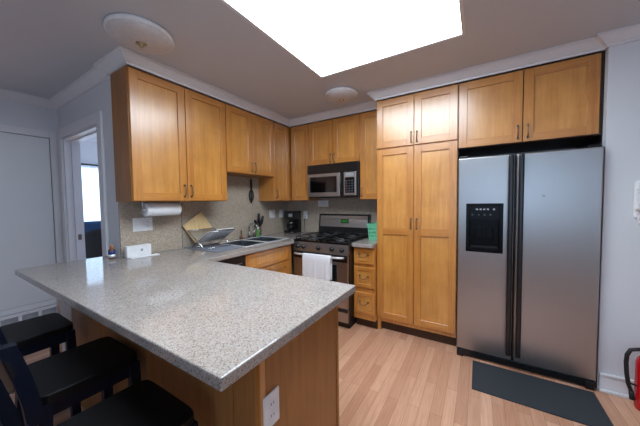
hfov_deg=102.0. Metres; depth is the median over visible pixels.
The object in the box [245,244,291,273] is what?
base cabinet
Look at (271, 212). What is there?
outlet plate
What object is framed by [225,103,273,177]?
upper cabinet
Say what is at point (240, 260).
dishwasher
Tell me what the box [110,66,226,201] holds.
upper cabinet
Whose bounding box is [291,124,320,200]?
upper cabinet
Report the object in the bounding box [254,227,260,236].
utensil crock
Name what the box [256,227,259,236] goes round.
soap bottle
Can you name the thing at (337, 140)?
upper cabinet
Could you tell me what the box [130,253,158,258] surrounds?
paper sheet
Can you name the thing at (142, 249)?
box
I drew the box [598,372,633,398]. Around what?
baseboard
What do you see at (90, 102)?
wall
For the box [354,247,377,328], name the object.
base cabinet
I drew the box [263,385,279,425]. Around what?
outlet plate
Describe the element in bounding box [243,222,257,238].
faucet
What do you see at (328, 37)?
window
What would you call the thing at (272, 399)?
receptacle
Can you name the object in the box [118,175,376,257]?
backsplash
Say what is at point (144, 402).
bar stool
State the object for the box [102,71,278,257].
wall
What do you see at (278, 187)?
upper cabinet
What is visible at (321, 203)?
outlet plate
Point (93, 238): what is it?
office chair
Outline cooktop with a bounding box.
[293,233,368,245]
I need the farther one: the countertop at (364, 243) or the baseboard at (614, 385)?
the countertop at (364, 243)
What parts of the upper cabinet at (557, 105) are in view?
door, handle, door, filler panel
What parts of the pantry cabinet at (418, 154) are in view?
door, door, door, door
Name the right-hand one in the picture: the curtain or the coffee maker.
the coffee maker
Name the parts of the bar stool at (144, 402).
post, seat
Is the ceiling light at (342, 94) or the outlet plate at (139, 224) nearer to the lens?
the outlet plate at (139, 224)
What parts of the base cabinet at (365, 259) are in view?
drawer, drawer, drawer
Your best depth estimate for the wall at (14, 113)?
2.59 m
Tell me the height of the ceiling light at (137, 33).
0.092 m
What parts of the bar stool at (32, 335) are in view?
seat, leg, leg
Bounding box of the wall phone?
[633,181,639,231]
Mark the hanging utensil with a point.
(251, 190)
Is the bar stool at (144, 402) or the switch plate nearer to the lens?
the bar stool at (144, 402)
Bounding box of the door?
[0,131,56,325]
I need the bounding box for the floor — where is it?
[9,322,639,425]
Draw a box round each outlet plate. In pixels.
[132,217,152,231]
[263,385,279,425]
[269,210,274,217]
[303,211,307,218]
[318,200,327,206]
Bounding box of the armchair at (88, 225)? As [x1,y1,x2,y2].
[84,221,100,257]
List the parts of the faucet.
spout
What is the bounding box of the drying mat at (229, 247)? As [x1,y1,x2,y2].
[184,243,241,252]
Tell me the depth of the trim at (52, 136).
2.75 m
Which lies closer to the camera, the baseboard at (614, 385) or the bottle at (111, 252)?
the baseboard at (614, 385)
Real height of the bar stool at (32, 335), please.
0.905 m
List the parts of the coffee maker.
water tank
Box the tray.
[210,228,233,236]
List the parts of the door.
vent frame, rail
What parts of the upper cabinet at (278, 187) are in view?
door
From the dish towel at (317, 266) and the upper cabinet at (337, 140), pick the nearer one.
the dish towel at (317, 266)
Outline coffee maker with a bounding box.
[284,211,300,233]
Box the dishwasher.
[217,255,245,266]
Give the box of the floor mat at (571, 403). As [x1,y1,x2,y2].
[472,360,613,425]
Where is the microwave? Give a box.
[307,161,359,197]
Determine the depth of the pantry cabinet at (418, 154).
2.46 m
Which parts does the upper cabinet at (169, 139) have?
door, door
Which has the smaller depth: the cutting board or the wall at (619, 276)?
the wall at (619, 276)
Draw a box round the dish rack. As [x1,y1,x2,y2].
[187,228,234,249]
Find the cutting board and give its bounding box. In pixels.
[183,212,211,243]
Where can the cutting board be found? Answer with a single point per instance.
(198, 221)
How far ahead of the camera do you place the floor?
1.84 m
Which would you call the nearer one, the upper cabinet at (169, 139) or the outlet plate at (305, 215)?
the upper cabinet at (169, 139)
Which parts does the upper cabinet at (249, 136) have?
door, door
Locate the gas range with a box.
[293,214,370,328]
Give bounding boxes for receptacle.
[269,397,274,408]
[270,409,274,420]
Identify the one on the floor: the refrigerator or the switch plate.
the refrigerator
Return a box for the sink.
[218,236,288,247]
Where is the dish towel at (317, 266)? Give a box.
[302,253,331,280]
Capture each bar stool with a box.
[0,313,80,416]
[0,328,140,425]
[0,379,198,425]
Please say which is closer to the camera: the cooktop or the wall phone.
the wall phone
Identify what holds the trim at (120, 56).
attached to the wall at (113, 215)
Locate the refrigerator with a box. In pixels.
[457,144,603,390]
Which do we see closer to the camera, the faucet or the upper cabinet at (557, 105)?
the upper cabinet at (557, 105)
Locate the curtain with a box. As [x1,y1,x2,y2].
[81,165,100,221]
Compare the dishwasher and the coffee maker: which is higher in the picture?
the coffee maker
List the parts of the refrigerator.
dispenser panel, dispenser frame, freezer door, handle, handle, fridge door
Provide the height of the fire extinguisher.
0.414 m
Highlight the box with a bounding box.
[124,243,150,257]
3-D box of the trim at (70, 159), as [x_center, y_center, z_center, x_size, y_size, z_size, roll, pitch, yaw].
[-2.253,0.201,2.554,1.100,2.135,0.150,1,3,31]
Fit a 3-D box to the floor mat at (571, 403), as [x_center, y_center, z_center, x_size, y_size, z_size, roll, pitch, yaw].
[1.492,1.251,1.823,0.724,0.008,0.380,1,3,31]
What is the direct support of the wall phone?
attached to the wall at (619, 276)
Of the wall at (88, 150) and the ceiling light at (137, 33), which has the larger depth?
the wall at (88, 150)
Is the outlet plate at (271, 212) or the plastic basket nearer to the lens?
the plastic basket
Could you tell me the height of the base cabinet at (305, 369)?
0.875 m
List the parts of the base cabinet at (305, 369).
post, panel, corner panel, corner post, panel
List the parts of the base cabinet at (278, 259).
apron rail, door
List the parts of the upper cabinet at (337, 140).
door, door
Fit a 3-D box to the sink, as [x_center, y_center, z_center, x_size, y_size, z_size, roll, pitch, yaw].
[-0.739,0.407,2.935,0.450,0.189,0.680,1,3,31]
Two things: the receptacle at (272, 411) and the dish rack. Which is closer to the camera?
the receptacle at (272, 411)
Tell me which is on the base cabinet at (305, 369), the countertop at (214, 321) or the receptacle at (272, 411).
the countertop at (214, 321)
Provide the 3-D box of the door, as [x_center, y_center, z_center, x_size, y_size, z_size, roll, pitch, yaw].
[-3.064,0.187,2.348,0.030,1.900,0.987,1,3,31]
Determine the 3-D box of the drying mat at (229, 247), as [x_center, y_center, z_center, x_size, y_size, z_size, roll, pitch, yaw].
[-1.045,0.337,2.543,0.495,0.006,0.310,1,3,31]
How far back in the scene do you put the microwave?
3.13 m
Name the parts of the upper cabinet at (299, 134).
door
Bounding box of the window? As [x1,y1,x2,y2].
[220,0,464,77]
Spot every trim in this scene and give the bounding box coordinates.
[0,23,639,126]
[0,124,63,262]
[57,111,108,261]
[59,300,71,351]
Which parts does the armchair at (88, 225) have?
backrest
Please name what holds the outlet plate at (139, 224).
attached to the backsplash
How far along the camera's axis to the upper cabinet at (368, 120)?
2.95 m
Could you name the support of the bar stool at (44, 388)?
on the floor
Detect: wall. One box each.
[0,98,57,323]
[57,83,109,248]
[80,141,97,164]
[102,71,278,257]
[291,148,575,274]
[594,40,639,388]
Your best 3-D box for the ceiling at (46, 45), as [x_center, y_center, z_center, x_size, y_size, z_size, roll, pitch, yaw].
[-0.529,-1.152,0.874,6.060,0.060,5.600,1,3,31]
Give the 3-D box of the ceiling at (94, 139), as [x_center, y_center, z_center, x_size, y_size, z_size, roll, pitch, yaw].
[-2.609,-1.397,4.599,3.900,0.160,3.400,1,3,31]
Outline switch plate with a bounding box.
[279,210,282,217]
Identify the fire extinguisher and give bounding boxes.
[624,347,639,410]
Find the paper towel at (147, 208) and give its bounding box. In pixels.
[141,201,181,216]
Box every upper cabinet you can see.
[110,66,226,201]
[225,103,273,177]
[258,122,291,200]
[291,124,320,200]
[309,114,359,165]
[360,110,376,199]
[458,51,604,156]
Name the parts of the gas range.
oven handle, door trim, control panel, oven door, drawer, steel panel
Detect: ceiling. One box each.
[0,0,639,127]
[85,136,96,142]
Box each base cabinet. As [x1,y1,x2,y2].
[56,298,338,425]
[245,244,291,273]
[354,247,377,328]
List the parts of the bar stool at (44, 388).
post, rail, leg, post, leg, seat, leg, leg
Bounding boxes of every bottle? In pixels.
[108,244,115,258]
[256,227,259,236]
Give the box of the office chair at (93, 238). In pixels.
[85,229,101,258]
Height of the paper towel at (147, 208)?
0.122 m
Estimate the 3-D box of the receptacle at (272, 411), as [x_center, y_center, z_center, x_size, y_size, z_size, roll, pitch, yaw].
[-0.160,0.681,0.873,0.002,0.026,0.026,1,3,31]
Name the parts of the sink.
bowl, bowl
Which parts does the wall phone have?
wall plate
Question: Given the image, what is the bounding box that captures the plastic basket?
[367,222,376,239]
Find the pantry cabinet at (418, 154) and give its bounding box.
[377,84,460,345]
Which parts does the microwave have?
door, handle, control panel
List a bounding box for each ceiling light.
[103,13,174,54]
[325,86,357,102]
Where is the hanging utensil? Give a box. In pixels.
[249,178,253,202]
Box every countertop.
[15,232,354,391]
[352,237,376,247]
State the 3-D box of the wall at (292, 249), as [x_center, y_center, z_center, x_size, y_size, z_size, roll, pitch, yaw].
[0.964,-0.016,3.151,3.340,2.440,0.100,1,3,31]
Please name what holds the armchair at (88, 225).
on the floor
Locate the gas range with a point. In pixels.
(338, 232)

